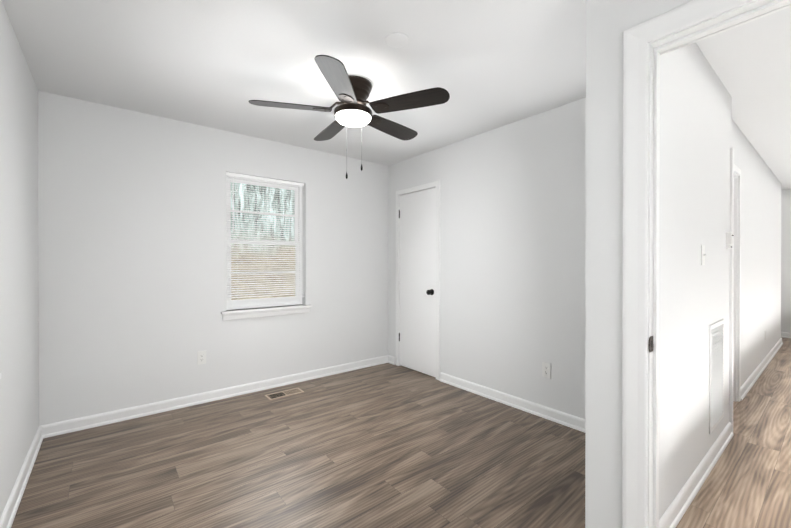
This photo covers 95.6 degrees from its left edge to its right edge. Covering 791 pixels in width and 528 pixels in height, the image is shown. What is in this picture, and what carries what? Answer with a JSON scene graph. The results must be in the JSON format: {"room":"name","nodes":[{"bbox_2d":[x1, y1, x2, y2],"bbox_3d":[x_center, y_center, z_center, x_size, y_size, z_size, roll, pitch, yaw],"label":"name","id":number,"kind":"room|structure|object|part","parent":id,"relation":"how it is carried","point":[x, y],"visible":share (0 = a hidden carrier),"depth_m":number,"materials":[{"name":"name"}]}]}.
{"room":"empty bedroom","nodes":[
{"label":"empty bedroom","id":0,"kind":"room"},
{"bbox_2d":[0,0,38,517],"bbox_3d":[-0.997,0.011,0.521,0.150,2.440,5.000,0,0,-39],"label":"wall","id":1,"kind":"structure","parent":0,"point":[19,332],"depth_m":1.92,"materials":[{"name":"white paint"}]},
{"bbox_2d":[0,426,42,527],"bbox_3d":[-0.965,1.187,0.624,0.024,0.088,4.885,0,0,-39],"label":"baseboard","id":2,"kind":"structure","parent":1,"relation":"attached to","point":[11,507],"depth_m":1.92,"materials":[{"name":"white paint"}]},
{"bbox_2d":[38,91,387,425],"bbox_3d":[0.982,-0.005,5.414,9.365,2.440,0.150,0,0,-39],"label":"wall","id":3,"kind":"structure","parent":0,"point":[132,222],"depth_m":3.01,"materials":[{"name":"white paint"}]},
{"bbox_2d":[197,351,205,364],"bbox_3d":[-1.705,0.825,3.158,0.070,0.115,0.008,0,0,-39],"label":"outlet","id":4,"kind":"object","parent":3,"relation":"attached to","point":[201,357],"visible":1,"depth_m":3.15,"materials":[{"name":"white plastic"}]},
{"bbox_2d":[40,355,387,437],"bbox_3d":[-1.289,1.178,3.482,3.099,0.088,0.024,0,0,-39],"label":"baseboard","id":5,"kind":"structure","parent":3,"relation":"attached to","point":[78,424],"depth_m":3.10,"materials":[{"name":"white paint"}]},
{"bbox_2d":[221,176,311,320],"bbox_3d":[-1.278,-0.168,3.568,0.874,1.363,0.187,0,0,-39],"label":"window","id":6,"kind":"structure","parent":3,"relation":"in","point":[264,302],"depth_m":3.58,"materials":[{"name":"white plastic"}]},
{"bbox_2d":[226,172,303,301],"bbox_3d":[-1.265,-0.249,3.555,0.766,1.197,0.042,0,0,-39],"label":"window blinds","id":7,"kind":"object","parent":6,"relation":"attached to","point":[261,179],"visible":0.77,"depth_m":3.54,"materials":[{"name":"white plastic"}]},
{"bbox_2d":[2,0,790,189],"bbox_3d":[2.547,-1.268,3.462,9.365,0.100,5.150,0,0,-39],"label":"ceiling","id":8,"kind":"structure","parent":0,"point":[488,65],"depth_m":2.15,"materials":[{"name":"white paint"}]},
{"bbox_2d":[248,55,449,178],"bbox_3d":[-0.286,-0.908,2.460,1.258,0.614,1.250,0,0,-39],"label":"ceiling fan","id":9,"kind":"object","parent":8,"relation":"hanging from","point":[352,93],"visible":1,"depth_m":2.31,"materials":[{"name":"black wood"}]},
{"label":"blade","id":10,"kind":"part","parent":9,"relation":"part of","materials":[{"name":"black wood"}]},
{"bbox_3d":[-0.492,-1.027,2.764,0.154,0.006,0.521,-14,7,-30],"label":"blade","id":11,"kind":"part","parent":9,"relation":"part of","materials":[{"name":"brown wood"}]},
{"bbox_3d":[-0.319,-1.025,2.020,0.154,0.006,0.521,12,1,5],"label":"blade","id":12,"kind":"part","parent":9,"relation":"part of","materials":[{"name":"brown wood"}]},
{"bbox_3d":[-0.285,-0.966,2.421,0.237,0.051,0.237,0,0,-39],"label":"lamp shade","id":13,"kind":"part","parent":9,"relation":"part of","materials":[{"name":"white glass"}]},
{"bbox_3d":[-0.292,-0.807,2.539,0.101,0.412,0.075,0,0,-39],"label":"cord","id":14,"kind":"part","parent":9,"relation":"part of","materials":[{"name":"silver metal"}]},
{"bbox_3d":[-0.022,-1.027,2.724,0.154,0.006,0.521,-16,-10,40],"label":"blade","id":15,"kind":"part","parent":9,"relation":"part of","materials":[{"name":"brown wood"}]},
{"bbox_3d":[0.085,-1.025,2.264,0.521,0.006,0.154,0,-12,23],"label":"blade","id":16,"kind":"part","parent":9,"relation":"part of","materials":[{"name":"brown wood"}]},
{"bbox_2d":[385,32,408,47],"bbox_3d":[0.007,-1.211,1.941,0.132,0.005,0.132,0,0,-39],"label":"cover plate","id":17,"kind":"object","parent":8,"relation":"attached to","point":[396,39],"visible":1,"depth_m":1.93,"materials":[{"name":"white paint"}]},
{"bbox_2d":[11,337,790,527],"bbox_3d":[2.547,1.272,3.470,9.365,0.100,5.150,0,0,-39],"label":"floor","id":18,"kind":"structure","parent":0,"point":[386,445],"depth_m":2.18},
{"bbox_2d":[264,388,303,399],"bbox_3d":[-1.043,1.220,3.376,0.331,0.005,0.148,0,0,-39],"label":"floor vent","id":19,"kind":"object","parent":18,"relation":"in","point":[281,394],"visible":1,"depth_m":3.37,"materials":[{"name":"beige metal"}]},
{"bbox_2d":[388,97,585,418],"bbox_3d":[0.851,0.002,3.380,0.115,2.440,2.858,0,0,-39],"label":"wall","id":20,"kind":"structure","parent":0,"point":[512,256],"depth_m":3.08,"materials":[{"name":"white paint"}]},
{"bbox_2d":[388,355,395,364],"bbox_3d":[-0.053,1.175,4.397,0.024,0.088,0.146,0,0,-39],"label":"baseboard","id":21,"kind":"structure","parent":20,"relation":"attached to","point":[391,359],"depth_m":4.38,"materials":[{"name":"white paint"}]},
{"bbox_2d":[399,188,435,376],"bbox_3d":[0.227,0.197,4.042,0.103,2.022,0.619,0,0,-39],"label":"closet door","id":22,"kind":"structure","parent":20,"relation":"in","point":[417,217],"depth_m":4.03,"materials":[{"name":"white paint"}]},
{"bbox_2d":[396,180,439,379],"bbox_3d":[0.280,0.172,4.079,0.130,2.095,0.732,0,0,-39],"label":"door frame","id":23,"kind":"structure","parent":20,"relation":"attached to","point":[431,185],"depth_m":3.89,"materials":[{"name":"white paint"}]},
{"bbox_2d":[440,372,584,432],"bbox_3d":[1.081,1.179,2.986,0.024,0.088,1.950,0,0,-39],"label":"baseboard","id":24,"kind":"structure","parent":20,"relation":"attached to","point":[562,418],"depth_m":3.03,"materials":[{"name":"white paint"}]},
{"bbox_2d":[542,362,550,377],"bbox_3d":[1.200,0.844,2.852,0.008,0.115,0.070,0,0,-39],"label":"outlet","id":25,"kind":"object","parent":20,"relation":"attached to","point":[546,369],"visible":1,"depth_m":2.85,"materials":[{"name":"white plastic"}]},
{"bbox_2d":[585,0,692,527],"bbox_3d":[1.514,0.011,0.705,0.115,2.440,2.142,0,0,-39],"label":"wall","id":26,"kind":"structure","parent":0,"point":[608,22],"depth_m":1.45,"materials":[{"name":"white paint"}]},
{"bbox_2d":[622,0,790,527],"bbox_3d":[1.236,0.167,1.046,0.148,2.125,0.980,0,0,-39],"label":"door frame","id":27,"kind":"structure","parent":26,"relation":"attached to","point":[647,44],"depth_m":1.34,"materials":[{"name":"white paint"}]},
{"bbox_2d":[649,336,652,351],"bbox_3d":[0.953,0.299,1.337,0.042,0.058,0.003,0,0,-39],"label":"strike plate","id":28,"kind":"object","parent":27,"relation":"attached to","point":[650,343],"visible":1,"depth_m":1.33,"materials":[{"name":"brown metal"}]},
{"bbox_2d":[659,43,780,519],"bbox_3d":[3.405,0.002,3.507,6.345,2.440,0.190,0,0,-39],"label":"wall","id":29,"kind":"structure","parent":0,"point":[701,134],"depth_m":2.04,"materials":[{"name":"white paint"}]},
{"bbox_2d":[659,422,733,527],"bbox_3d":[1.704,1.182,2.007,1.808,0.088,0.024,0,0,-39],"label":"baseboard","id":30,"kind":"structure","parent":29,"relation":"attached to","point":[673,514],"depth_m":1.93,"materials":[{"name":"white paint"}]},
{"bbox_2d":[701,245,705,264],"bbox_3d":[1.781,-0.051,2.069,0.070,0.115,0.019,0,0,-39],"label":"hall light switch","id":31,"kind":"object","parent":29,"relation":"attached to","point":[703,254],"visible":1,"depth_m":2.06,"materials":[{"name":"white plastic"}]},
{"bbox_2d":[709,319,723,433],"bbox_3d":[2.070,0.705,2.310,0.410,0.660,0.014,0,0,-39],"label":"air vent","id":32,"kind":"object","parent":29,"relation":"in","point":[716,391],"visible":0.96,"depth_m":2.29,"materials":[{"name":"white metal"}]},
{"bbox_2d":[726,232,733,248],"bbox_3d":[2.334,-0.165,2.505,0.078,0.118,0.032,0,0,-39],"label":"thermostat","id":33,"kind":"object","parent":29,"relation":"attached to","point":[729,239],"visible":1,"depth_m":2.48,"materials":[{"name":"white plastic"}]},
{"bbox_2d":[729,147,740,431],"bbox_3d":[2.713,0.193,2.942,0.935,2.062,0.205,0,0,-39],"label":"door frame","id":34,"kind":"structure","parent":29,"relation":"attached to","point":[735,324],"depth_m":3.18,"materials":[{"name":"white paint"}]},
{"bbox_2d":[741,338,782,399],"bbox_3d":[4.496,1.175,4.346,3.598,0.088,0.024,0,0,-39],"label":"baseboard","id":35,"kind":"structure","parent":29,"relation":"attached to","point":[749,382],"depth_m":3.94,"materials":[{"name":"white paint"}]},
{"bbox_2d":[781,189,790,332],"bbox_3d":[5.924,-0.009,6.647,0.115,2.440,4.120,0,0,-39],"label":"wall","id":36,"kind":"structure","parent":0,"point":[785,260],"depth_m":5.90,"materials":[{"name":"white paint"}]},
{"bbox_2d":[781,332,790,337],"bbox_3d":[5.834,1.167,6.652,0.024,0.088,4.005,0,0,-39],"label":"baseboard","id":37,"kind":"structure","parent":36,"relation":"attached to","point":[785,335],"depth_m":5.91,"materials":[{"name":"white paint"}]},
{"label":"outside","id":38,"kind":"structure","parent":0,"visible":0},
{"bbox_2d":[231,182,294,299],"bbox_3d":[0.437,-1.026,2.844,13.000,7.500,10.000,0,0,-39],"label":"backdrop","id":39,"kind":"structure","parent":38,"point":[264,209],"depth_m":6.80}
]}

